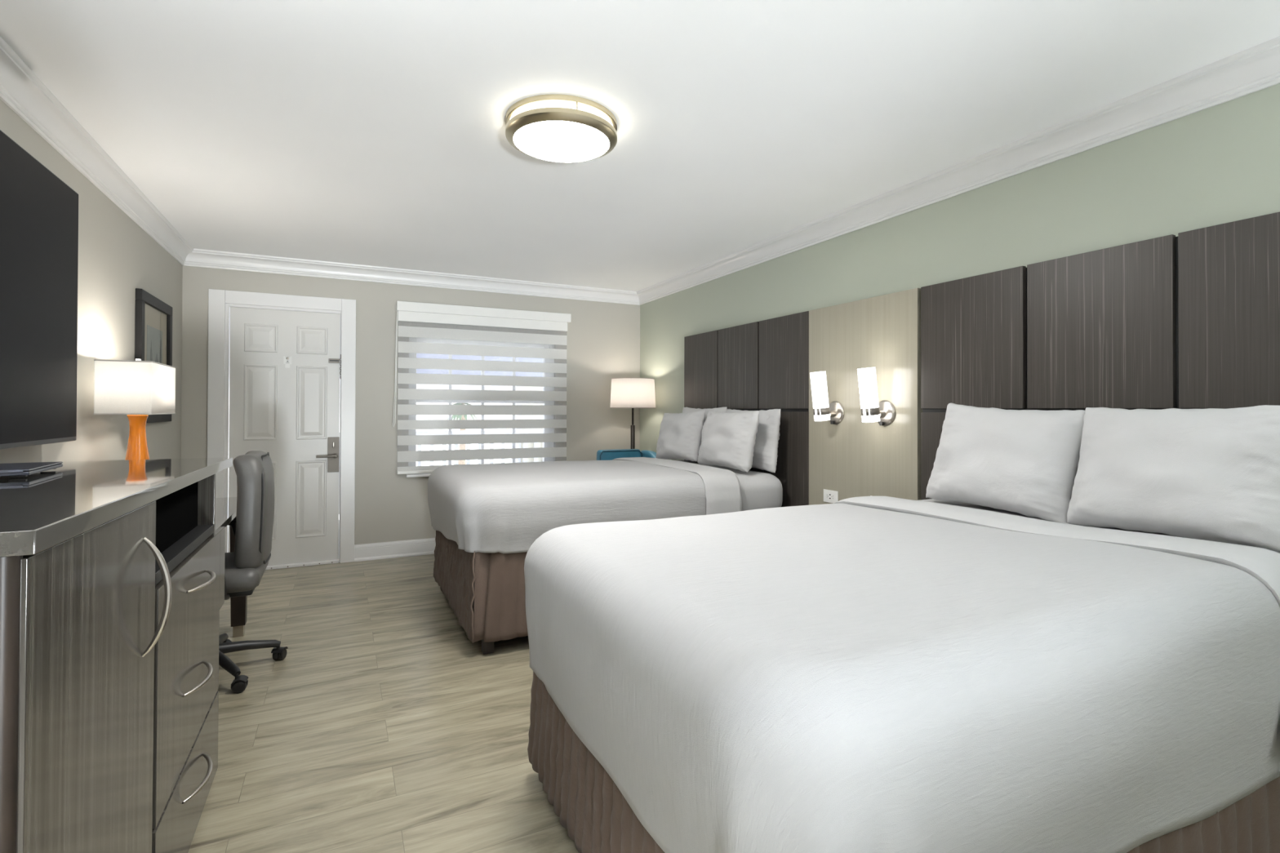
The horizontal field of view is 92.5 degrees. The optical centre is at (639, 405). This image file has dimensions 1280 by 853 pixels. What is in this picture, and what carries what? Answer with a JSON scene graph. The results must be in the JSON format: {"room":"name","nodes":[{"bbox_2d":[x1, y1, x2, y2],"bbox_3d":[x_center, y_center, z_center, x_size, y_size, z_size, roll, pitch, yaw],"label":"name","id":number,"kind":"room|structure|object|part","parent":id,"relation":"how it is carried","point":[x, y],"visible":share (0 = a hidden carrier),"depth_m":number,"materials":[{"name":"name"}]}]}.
{"room":"hotel room","nodes":[
{"label":"hotel room","id":0,"kind":"room"},
{"bbox_2d":[0,98,182,463],"bbox_3d":[-1.103,0.029,-0.272,0.120,2.420,10.840,0,0,-26],"label":"wall","id":1,"kind":"structure","parent":0,"point":[117,257],"depth_m":3.03,"materials":[{"name":"beige paint"}]},
{"bbox_2d":[0,129,78,449],"bbox_3d":[-1.904,-0.354,1.643,0.121,0.974,1.660,0,0,-26],"label":"television","id":2,"kind":"object","parent":1,"relation":"attached to","point":[39,211],"visible":1,"depth_m":2.08,"materials":[{"name":"black plastic"}]},
{"bbox_2d":[0,35,193,265],"bbox_3d":[-1.010,-1.122,-0.220,0.080,0.117,10.600,0,0,-26],"label":"trim","id":3,"kind":"structure","parent":1,"relation":"attached to","point":[21,90],"depth_m":2.60,"materials":[{"name":"white paint"}]},
{"bbox_2d":[134,288,172,422],"bbox_3d":[-3.014,-0.282,3.805,0.032,0.770,0.710,0,0,-26],"label":"framed picture","id":4,"kind":"object","parent":1,"relation":"attached to","point":[153,316],"visible":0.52,"depth_m":3.75,"materials":[{"name":"wood"}]},
{"bbox_2d":[187,554,578,852],"bbox_3d":[0.637,1.300,0.573,4.003,0.100,10.840,0,0,-26],"label":"floor","id":5,"kind":"structure","parent":0,"point":[380,727],"depth_m":2.40,"materials":[{"name":"wood"}]},
{"bbox_2d":[0,457,232,852],"bbox_3d":[-1.423,0.706,1.358,0.724,1.068,1.617,0,-1,-26],"label":"dresser","id":6,"kind":"object","parent":5,"relation":"on","point":[112,572],"visible":1,"depth_m":1.12,"materials":[{"name":"laminate"}]},
{"bbox_3d":[-0.812,0.694,0.776,0.032,1.006,0.032,0,-1,-26],"label":"corner post","id":7,"kind":"part","parent":6,"relation":"part of","materials":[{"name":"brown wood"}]},
{"bbox_2d":[0,461,62,477],"bbox_3d":[-1.676,0.162,1.503,0.325,0.020,0.308,0,-1,-32],"label":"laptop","id":8,"kind":"object","parent":6,"relation":"on","point":[11,469],"visible":1,"depth_m":1.52,"materials":[{"name":"black plastic"}]},
{"bbox_3d":[-1.676,0.155,1.504,0.325,0.005,0.305,0,-1,-32],"label":"lid","id":9,"kind":"part","parent":8,"relation":"part of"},
{"bbox_3d":[-0.935,0.688,1.058,0.016,0.970,0.618,0,-1,-26],"label":"door","id":10,"kind":"part","parent":6,"relation":"part of","materials":[{"name":"laminate"}]},
{"bbox_2d":[93,358,175,460],"bbox_3d":[-2.457,0.139,2.995,0.210,0.740,0.462,0,0,-26],"label":"table lamp","id":11,"kind":"object","parent":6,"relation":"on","point":[138,388],"visible":0.82,"depth_m":2.82,"materials":[{"name":"white fabric"}]},
{"bbox_3d":[-2.456,-0.082,2.996,0.208,0.249,0.460,0,0,-26],"label":"lamp shade","id":12,"kind":"part","parent":11,"relation":"part of","materials":[{"name":"white fabric"}]},
{"bbox_3d":[-2.456,-0.203,2.997,0.210,0.006,0.462,0,0,-26],"label":"shade trim","id":13,"kind":"part","parent":11,"relation":"part of","materials":[{"name":"white fabric"}]},
{"bbox_3d":[-2.457,0.040,2.995,0.210,0.006,0.462,0,0,-26],"label":"shade trim","id":14,"kind":"part","parent":11,"relation":"part of","materials":[{"name":"white fabric"}]},
{"bbox_3d":[-1.003,0.395,1.271,0.050,0.245,0.012,0,-1,-26],"label":"handle","id":15,"kind":"part","parent":6,"relation":"part of","materials":[{"name":"silver metal"}]},
{"bbox_3d":[-1.255,1.083,1.706,0.016,0.256,0.786,0,-1,-26],"label":"drawer","id":16,"kind":"part","parent":6,"relation":"part of","materials":[{"name":"laminate"}]},
{"bbox_3d":[-1.256,0.682,1.714,0.016,0.528,0.786,0,-1,-26],"label":"drawer","id":17,"kind":"part","parent":6,"relation":"part of","materials":[{"name":"laminate"}]},
{"bbox_3d":[-1.231,1.038,1.720,0.044,0.011,0.260,0,-1,-26],"label":"handle","id":18,"kind":"part","parent":6,"relation":"part of","materials":[{"name":"silver metal"}]},
{"bbox_3d":[-1.228,0.760,1.718,0.044,0.011,0.252,0,-1,-26],"label":"handle","id":19,"kind":"part","parent":6,"relation":"part of","materials":[{"name":"silver metal"}]},
{"bbox_3d":[-1.242,0.499,1.750,0.044,0.011,0.255,0,-1,-26],"label":"handle","id":20,"kind":"part","parent":6,"relation":"part of","materials":[{"name":"silver metal"}]},
{"bbox_2d":[215,497,247,637],"bbox_3d":[-2.163,0.883,2.703,0.596,0.750,1.415,0,0,-26],"label":"desk","id":21,"kind":"object","parent":5,"relation":"on","point":[225,508],"visible":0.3,"depth_m":3.32,"materials":[{"name":"laminate"}]},
{"bbox_3d":[-2.202,0.870,3.366,0.082,0.660,0.082,0,0,-26],"label":"leg","id":22,"kind":"part","parent":21,"relation":"part of","materials":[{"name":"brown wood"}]},
{"bbox_2d":[218,450,288,693],"bbox_3d":[-2.013,0.742,2.865,0.632,1.035,0.642,0,0,-26],"label":"office chair","id":23,"kind":"object","parent":5,"relation":"on","point":[245,567],"visible":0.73,"depth_m":2.75,"materials":[{"name":"grey leather"}]},
{"bbox_3d":[-2.066,1.155,3.003,0.052,0.077,0.269,0,0,-19],"label":"arm","id":24,"kind":"part","parent":23,"relation":"part of","materials":[{"name":"black plastic"}]},
{"bbox_3d":[-1.908,0.713,2.622,0.243,0.294,0.113,0,0,-26],"label":"armrest","id":25,"kind":"part","parent":23,"relation":"part of","materials":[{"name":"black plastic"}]},
{"bbox_3d":[-1.875,1.153,2.765,0.269,0.077,0.052,0,0,31],"label":"arm","id":26,"kind":"part","parent":23,"relation":"part of","materials":[{"name":"black plastic"}]},
{"bbox_3d":[-2.131,0.716,3.077,0.243,0.294,0.113,0,0,-26],"label":"armrest","id":27,"kind":"part","parent":23,"relation":"part of","materials":[{"name":"black plastic"}]},
{"bbox_3d":[-2.023,0.778,2.847,0.475,0.112,0.470,0,0,-26],"label":"seat","id":28,"kind":"part","parent":23,"relation":"part of","materials":[{"name":"grey leather"}]},
{"bbox_3d":[-1.889,1.155,2.955,0.269,0.077,0.052,1,-1,-41],"label":"arm","id":29,"kind":"part","parent":23,"relation":"part of","materials":[{"name":"black plastic"}]},
{"bbox_3d":[-1.841,0.485,2.938,0.145,0.520,0.450,0,0,-26],"label":"backrest","id":30,"kind":"part","parent":23,"relation":"part of","materials":[{"name":"grey leather"}]},
{"bbox_2d":[433,459,782,654],"bbox_3d":[-0.227,0.854,4.103,2.050,0.839,1.409,0,0,-26],"label":"bed","id":31,"kind":"object","parent":5,"relation":"on","point":[492,584],"visible":0.23,"depth_m":3.14,"materials":[{"name":"brown fabric"}]},
{"bbox_3d":[-1.125,0.926,3.660,0.049,0.521,1.375,0,0,-26],"label":"foot panel","id":32,"kind":"part","parent":31,"relation":"part of","materials":[{"name":"brown fabric"}]},
{"bbox_3d":[-0.781,1.195,3.142,0.055,0.140,0.050,0,0,-26],"label":"leg","id":33,"kind":"part","parent":31,"relation":"part of","materials":[{"name":"brown wood"}]},
{"bbox_3d":[0.086,0.931,3.498,1.936,0.524,0.047,0,0,-26],"label":"panel","id":34,"kind":"part","parent":31,"relation":"part of","materials":[{"name":"brown fabric"}]},
{"bbox_2d":[427,459,706,553],"bbox_3d":[-0.533,0.610,3.956,1.471,0.427,1.450,0,0,-26],"label":"bedspread","id":35,"kind":"object","parent":31,"relation":"on","point":[493,508],"visible":0.94,"depth_m":3.35,"materials":[{"name":"white fabric"}]},
{"bbox_2d":[612,457,741,515],"bbox_3d":[0.181,0.605,4.304,0.258,0.422,1.481,0,0,-26],"label":"sheet","id":36,"kind":"object","parent":31,"relation":"on","point":[722,486],"visible":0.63,"depth_m":3.69,"materials":[{"name":"white fabric"}]},
{"bbox_2d":[655,409,705,461],"bbox_3d":[0.299,0.234,4.770,0.212,0.411,0.610,0,0,-28],"label":"pillow","id":37,"kind":"object","parent":31,"relation":"on","point":[680,434],"visible":0.97,"depth_m":4.62,"materials":[{"name":"white fabric"}]},
{"bbox_2d":[682,407,726,422],"bbox_3d":[0.481,0.225,4.824,0.174,0.429,0.649,0,0,-27],"label":"pillow","id":38,"kind":"object","parent":31,"relation":"on","point":[685,410],"visible":0.16,"depth_m":4.72,"materials":[{"name":"white fabric"}]},
{"bbox_2d":[697,410,759,472],"bbox_3d":[0.583,0.227,4.158,0.212,0.389,0.650,0,0,-23],"label":"pillow","id":39,"kind":"object","parent":31,"relation":"on","point":[728,439],"visible":1,"depth_m":4.00,"materials":[{"name":"white fabric"}]},
{"bbox_3d":[-0.223,0.575,4.106,1.970,0.280,1.353,0,0,-26],"label":"mattress","id":40,"kind":"part","parent":31,"relation":"part of","materials":[{"name":"white fabric"}]},
{"bbox_2d":[726,408,780,472],"bbox_3d":[0.761,0.228,4.241,0.181,0.414,0.649,0,0,-20],"label":"pillow","id":41,"kind":"object","parent":31,"relation":"on","point":[765,456],"visible":0.46,"depth_m":3.99,"materials":[{"name":"white fabric"}]},
{"bbox_2d":[596,448,656,460],"bbox_3d":[-0.086,0.840,5.380,0.600,0.885,0.526,0,0,-26],"label":"armchair","id":42,"kind":"object","parent":5,"relation":"on","point":[602,455],"visible":0.12,"depth_m":5.52,"materials":[{"name":"blue fabric"}]},
{"bbox_3d":[0.142,0.788,5.495,0.090,0.752,0.510,0,0,-26],"label":"arm","id":43,"kind":"part","parent":42,"relation":"part of","materials":[{"name":"blue fabric"}]},
{"bbox_2d":[609,377,655,448],"bbox_3d":[-0.068,0.517,5.689,0.426,1.536,0.426,0,0,-26],"label":"floor lamp","id":44,"kind":"object","parent":5,"relation":"on","point":[625,393],"visible":0.83,"depth_m":5.52,"materials":[{"name":"white fabric"}]},
{"bbox_3d":[-0.066,-0.113,5.693,0.424,0.273,0.424,0,0,-26],"label":"lamp shade","id":45,"kind":"part","parent":44,"relation":"part of","materials":[{"name":"white fabric"}]},
{"bbox_3d":[-0.066,0.021,5.692,0.426,0.005,0.426,0,0,-26],"label":"shade trim","id":46,"kind":"part","parent":44,"relation":"part of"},
{"bbox_2d":[527,498,1279,852],"bbox_3d":[0.831,0.841,1.933,2.058,0.839,1.413,0,0,-26],"label":"bed","id":47,"kind":"object","parent":5,"relation":"on","point":[595,815],"visible":0.17,"depth_m":1.54,"materials":[{"name":"white fabric"},{"name":"brown fabric"}]},
{"bbox_3d":[-0.070,0.926,1.487,0.050,0.546,1.376,0,0,-26],"label":"foot panel","id":48,"kind":"part","parent":47,"relation":"part of","materials":[{"name":"fabric"}]},
{"bbox_2d":[524,502,1279,852],"bbox_3d":[0.595,0.667,1.813,1.609,0.546,1.444,0,0,-26],"label":"bedspread","id":49,"kind":"object","parent":47,"relation":"on","point":[839,677],"visible":0.95,"depth_m":1.20,"materials":[{"name":"white fabric"}]},
{"bbox_2d":[834,496,1279,607],"bbox_3d":[1.274,0.613,2.143,0.340,0.461,1.506,0,0,-32],"label":"sheet","id":50,"kind":"object","parent":49,"relation":"on","point":[1263,564],"visible":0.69,"depth_m":1.84,"materials":[{"name":"white fabric"}]},
{"bbox_2d":[925,403,1084,523],"bbox_3d":[1.476,0.214,2.512,0.246,0.457,0.606,0,0,-28],"label":"pillow","id":51,"kind":"object","parent":47,"relation":"on","point":[1024,462],"visible":0.96,"depth_m":2.40,"materials":[{"name":"white fabric"}]},
{"bbox_3d":[0.841,0.562,1.935,1.970,0.280,1.352,0,0,-26],"label":"mattress","id":52,"kind":"part","parent":47,"relation":"part of","materials":[{"name":"white fabric"}]},
{"bbox_2d":[1066,404,1279,552],"bbox_3d":[1.730,0.212,1.981,0.266,0.434,0.619,0,0,-23],"label":"pillow","id":53,"kind":"object","parent":47,"relation":"on","point":[1212,474],"visible":1,"depth_m":1.89,"materials":[{"name":"white fabric"}]},
{"bbox_3d":[1.149,0.931,1.329,1.936,0.550,0.049,0,0,-26],"label":"panel","id":54,"kind":"part","parent":47,"relation":"part of","materials":[{"name":"fabric"}]},
{"bbox_2d":[181,265,639,544],"bbox_3d":[-1.718,0.068,5.395,3.763,2.420,0.120,0,0,-26],"label":"wall","id":55,"kind":"structure","parent":0,"point":[602,345],"depth_m":5.15,"materials":[{"name":"beige paint"}]},
{"bbox_2d":[207,288,355,569],"bbox_3d":[-2.800,0.200,4.834,1.000,2.142,0.172,0,0,-26],"label":"door","id":56,"kind":"structure","parent":55,"relation":"in","point":[300,414],"depth_m":4.85,"materials":[{"name":"paint"}]},
{"bbox_3d":[-2.946,-0.026,4.756,0.223,0.587,0.009,0,0,-26],"label":"panel","id":57,"kind":"part","parent":56,"relation":"part of","materials":[{"name":"paint"}]},
{"bbox_3d":[-2.945,-0.526,4.760,0.223,0.218,0.009,0,0,-26],"label":"panel","id":58,"kind":"part","parent":56,"relation":"part of","materials":[{"name":"paint"}]},
{"bbox_3d":[-2.948,0.744,4.750,0.223,0.612,0.009,0,0,-26],"label":"panel","id":59,"kind":"part","parent":56,"relation":"part of","materials":[{"name":"paint"}]},
{"bbox_2d":[283,355,291,368],"bbox_3d":[-2.784,-0.345,4.838,0.056,0.092,0.006,0,0,-26],"label":"card","id":60,"kind":"object","parent":56,"relation":"attached to","point":[286,360],"visible":1,"depth_m":4.84,"materials":[{"name":"white paper"}]},
{"bbox_3d":[-2.634,0.746,4.905,0.218,0.612,0.009,0,0,-26],"label":"panel","id":61,"kind":"part","parent":56,"relation":"part of","materials":[{"name":"paint"}]},
{"bbox_3d":[-2.632,-0.024,4.910,0.218,0.587,0.009,0,0,-26],"label":"panel","id":62,"kind":"part","parent":56,"relation":"part of","materials":[{"name":"paint"}]},
{"bbox_3d":[-2.630,-0.524,4.914,0.218,0.218,0.009,0,0,-26],"label":"panel","id":63,"kind":"part","parent":56,"relation":"part of","materials":[{"name":"paint"}]},
{"bbox_3d":[-2.511,0.405,4.916,0.158,0.044,0.067,0,0,-26],"label":"lever handle","id":64,"kind":"part","parent":56,"relation":"part of","materials":[{"name":"silver metal"}]},
{"bbox_3d":[-2.490,0.397,4.973,0.085,0.283,0.016,0,0,-26],"label":"lock plate","id":65,"kind":"part","parent":56,"relation":"part of","materials":[{"name":"silver metal"}]},
{"bbox_3d":[-2.429,-0.316,4.971,0.017,0.202,0.021,0,0,-26],"label":"security chain","id":66,"kind":"part","parent":56,"relation":"part of","materials":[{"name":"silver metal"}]},
{"bbox_2d":[354,537,435,561],"bbox_3d":[-1.174,1.214,5.575,2.587,0.135,0.024,0,0,-26],"label":"baseboard","id":67,"kind":"structure","parent":55,"relation":"attached to","point":[393,549],"depth_m":5.14,"materials":[{"name":"white paint"}]},
{"bbox_2d":[183,248,639,305],"bbox_3d":[-1.671,-1.084,5.314,3.763,0.117,0.080,0,0,-26],"label":"trim","id":68,"kind":"structure","parent":55,"relation":"attached to","point":[197,257],"depth_m":5.13,"materials":[{"name":"white paint"}]},
{"bbox_2d":[405,337,554,477],"bbox_3d":[-1.391,0.012,5.511,1.340,1.193,0.150,0,0,-26],"label":"window","id":69,"kind":"structure","parent":55,"relation":"in","point":[548,430],"depth_m":5.53,"materials":[{"name":"paint"}]},
{"bbox_2d":[391,300,571,474],"bbox_3d":[-1.367,-0.147,5.453,1.560,1.447,0.083,0,0,-26],"label":"window blind","id":70,"kind":"object","parent":69,"relation":"attached to","point":[406,311],"visible":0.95,"depth_m":5.40,"materials":[{"name":"white fabric"}]},
{"bbox_3d":[-2.047,-0.308,5.114,0.039,0.972,0.007,0,0,-26],"label":"cord","id":71,"kind":"part","parent":70,"relation":"part of","materials":[{"name":"white plastic"}]},
{"bbox_3d":[-1.358,0.565,5.434,1.484,0.024,0.018,0,0,-26],"label":"rail","id":72,"kind":"part","parent":70,"relation":"part of","materials":[{"name":"white plastic"}]},
{"bbox_2d":[0,0,1279,291],"bbox_3d":[0.644,-1.220,0.591,4.003,0.100,10.840,0,0,-26],"label":"ceiling","id":73,"kind":"structure","parent":0,"point":[364,132],"depth_m":2.31,"materials":[{"name":"paint"}]},
{"bbox_2d":[505,93,617,162],"bbox_3d":[-0.319,-1.102,2.502,0.452,0.114,0.452,0,0,-26],"label":"ceiling light","id":74,"kind":"object","parent":73,"relation":"attached to","point":[553,127],"visible":1,"depth_m":2.38,"materials":[{"name":"beige metal"}]},
{"bbox_2d":[509,102,613,125],"bbox_3d":[-0.319,-1.109,2.502,0.422,0.060,0.422,0,0,-26],"label":"diffuser","id":75,"kind":"object","parent":74,"relation":"attached to","point":[521,113],"depth_m":2.31,"materials":[{"name":"white glass"}]},
{"bbox_2d":[513,120,608,162],"bbox_3d":[-0.319,-1.065,2.502,0.390,0.024,0.390,0,0,-26],"label":"diffuser","id":76,"kind":"object","parent":74,"relation":"attached to","point":[560,141],"depth_m":2.44,"materials":[{"name":"white glass"}]},
{"bbox_2d":[640,83,1279,460],"bbox_3d":[2.384,0.051,1.436,0.120,2.420,10.840,0,0,-26],"label":"wall","id":77,"kind":"structure","parent":0,"point":[1219,164],"depth_m":2.73,"materials":[{"name":"green paint"}]},
{"bbox_2d":[684,311,808,506],"bbox_3d":[0.743,0.290,4.591,0.043,1.778,1.560,0,0,-26],"label":"headboard","id":78,"kind":"object","parent":77,"relation":"attached to","point":[761,365],"visible":0.44,"depth_m":4.28,"materials":[{"name":"brown wood"}]},
{"bbox_3d":[0.505,-0.285,5.062,0.023,0.622,0.510,0,0,-26],"label":"panel","id":79,"kind":"part","parent":78,"relation":"part of","materials":[{"name":"brown wood"}]},
{"bbox_3d":[0.735,-0.288,4.591,0.023,0.622,0.510,0,0,-26],"label":"panel","id":80,"kind":"part","parent":78,"relation":"part of","materials":[{"name":"brown wood"}]},
{"bbox_3d":[0.733,0.611,4.585,0.023,1.136,0.510,0,0,-26],"label":"panel","id":81,"kind":"part","parent":78,"relation":"part of","materials":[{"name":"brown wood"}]},
{"bbox_3d":[0.964,0.609,4.113,0.023,1.136,0.512,0,0,-26],"label":"panel","id":82,"kind":"part","parent":78,"relation":"part of","materials":[{"name":"brown wood"}]},
{"bbox_3d":[0.966,-0.290,4.120,0.023,0.622,0.512,0,0,-26],"label":"panel","id":83,"kind":"part","parent":78,"relation":"part of","materials":[{"name":"brown wood"}]},
{"bbox_2d":[808,288,922,505],"bbox_3d":[1.268,0.294,3.521,0.048,1.798,0.813,0,0,-26],"label":"wall panel","id":84,"kind":"object","parent":77,"relation":"attached to","point":[852,457],"visible":0.44,"depth_m":3.44,"materials":[{"name":"beige laminate"}]},
{"bbox_2d":[809,371,844,424],"bbox_3d":[1.089,-0.046,3.625,0.185,0.315,0.140,0,0,-26],"label":"wall sconce","id":85,"kind":"object","parent":84,"relation":"attached to","point":[833,412],"visible":1,"depth_m":3.58,"materials":[{"name":"silver metal"}]},
{"bbox_3d":[1.062,-0.056,3.612,0.124,0.296,0.092,0,0,-26],"label":"lamp shade","id":86,"kind":"part","parent":85,"relation":"part of","materials":[{"name":"white glass"}]},
{"bbox_3d":[1.140,0.048,3.650,0.040,0.040,0.040,0,0,-26],"label":"arm","id":87,"kind":"part","parent":85,"relation":"part of","materials":[{"name":"silver metal"}]},
{"bbox_2d":[823,488,838,503],"bbox_3d":[1.149,0.548,3.694,0.009,0.076,0.119,0,0,-26],"label":"power outlet","id":88,"kind":"object","parent":84,"relation":"attached to","point":[830,496],"visible":0.92,"depth_m":3.69,"materials":[{"name":"white plastic"}]},
{"bbox_2d":[826,493,834,500],"bbox_3d":[1.147,0.548,3.693,0.002,0.036,0.066,0,0,-26],"label":"socket","id":89,"kind":"object","parent":88,"relation":"attached to","point":[829,496],"depth_m":3.69,"materials":[{"name":"white plastic"}]},
{"bbox_2d":[857,367,895,426],"bbox_3d":[1.252,-0.048,3.293,0.185,0.315,0.140,0,0,-26],"label":"wall sconce","id":90,"kind":"object","parent":84,"relation":"attached to","point":[882,412],"visible":1,"depth_m":3.25,"materials":[{"name":"silver metal"}]},
{"bbox_3d":[1.225,-0.058,3.280,0.124,0.296,0.092,0,0,-26],"label":"lamp shade","id":91,"kind":"part","parent":90,"relation":"part of","materials":[{"name":"white glass"}]},
{"bbox_3d":[1.303,0.046,3.317,0.040,0.040,0.040,0,0,-26],"label":"arm","id":92,"kind":"part","parent":90,"relation":"part of","materials":[{"name":"silver metal"}]},
{"bbox_2d":[636,35,1279,305],"bbox_3d":[2.297,-1.101,1.401,0.080,0.117,10.600,0,0,-26],"label":"trim","id":93,"kind":"structure","parent":77,"relation":"attached to","point":[1256,68],"depth_m":2.62,"materials":[{"name":"white paint"}]},
{"bbox_2d":[920,211,1279,499],"bbox_3d":[1.805,0.278,2.423,0.043,1.778,1.591,0,0,-26],"label":"headboard","id":94,"kind":"object","parent":77,"relation":"attached to","point":[1190,319],"visible":0.48,"depth_m":2.34,"materials":[{"name":"brown wood"}]},
{"bbox_3d":[1.560,0.601,2.897,0.023,1.136,0.521,0,0,-26],"label":"panel","id":95,"kind":"part","parent":94,"relation":"part of","materials":[{"name":"brown wood"}]},
{"bbox_3d":[1.562,-0.298,2.904,0.023,0.622,0.521,0,0,-26],"label":"panel","id":96,"kind":"part","parent":94,"relation":"part of","materials":[{"name":"brown wood"}]},
{"bbox_3d":[1.798,-0.300,2.422,0.023,0.622,0.516,0,0,-26],"label":"panel","id":97,"kind":"part","parent":94,"relation":"part of","materials":[{"name":"brown wood"}]},
{"bbox_3d":[2.033,-0.303,1.942,0.023,0.622,0.520,0,0,-26],"label":"panel","id":98,"kind":"part","parent":94,"relation":"part of","materials":[{"name":"brown wood"}]},
{"bbox_3d":[-2.136,-1.139,6.534,16.000,0.150,2.280,0,0,-26],"label":"ceiling","id":99,"kind":"structure","parent":0,"visible":0},
{"bbox_2d":[339,353,542,378],"bbox_3d":[-2.617,-0.684,7.509,16.000,0.750,0.200,0,0,-26],"label":"trim","id":100,"kind":"structure","parent":99,"relation":"attached to","point":[418,355],"depth_m":7.67,"materials":[{"name":"paint"}]},
{"bbox_3d":[-2.165,1.416,6.560,16.000,0.140,2.380,0,0,-26],"label":"floor","id":101,"kind":"structure","parent":0,"visible":0},
{"bbox_2d":[338,430,542,514],"bbox_3d":[-2.150,0.784,7.674,11.000,0.940,0.060,0,0,-26],"label":"porch railing","id":102,"kind":"object","parent":101,"relation":"on","point":[477,432],"visible":0.02,"depth_m":7.67,"materials":[{"name":"white paint"}]},
{"bbox_3d":[-2.149,0.344,7.677,11.000,0.060,0.060,0,0,-26],"label":"rail","id":103,"kind":"part","parent":102,"relation":"part of","materials":[{"name":"white paint"}]},
{"bbox_2d":[515,386,542,462],"bbox_3d":[-1.452,0.529,8.151,0.450,1.660,0.180,0,0,-26],"label":"porch column","id":104,"kind":"structure","parent":101,"relation":"on","point":[530,445],"depth_m":8.07,"materials":[{"name":"beige paint"}]},
{"bbox_3d":[-1.623,0.528,8.067,0.070,1.660,0.180,0,0,-26],"label":"edge trim","id":105,"kind":"part","parent":104,"relation":"part of","materials":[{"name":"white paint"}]},
{"label":"outside","id":106,"kind":"structure","parent":0,"visible":0},
{"bbox_2d":[446,402,477,464],"bbox_3d":[-4.116,0.682,14.173,0.886,1.713,0.928,0,0,-26],"label":"palm tree","id":107,"kind":"object","parent":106,"point":[462,446],"visible":0.13,"depth_m":14.11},
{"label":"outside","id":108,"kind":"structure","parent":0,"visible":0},
{"bbox_2d":[506,386,511,448],"bbox_3d":[-1.661,-0.681,17.833,4.200,4.500,4.200,0,0,-26],"label":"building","id":109,"kind":"structure","parent":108,"point":[508,388],"depth_m":18.35,"materials":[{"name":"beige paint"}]}
]}

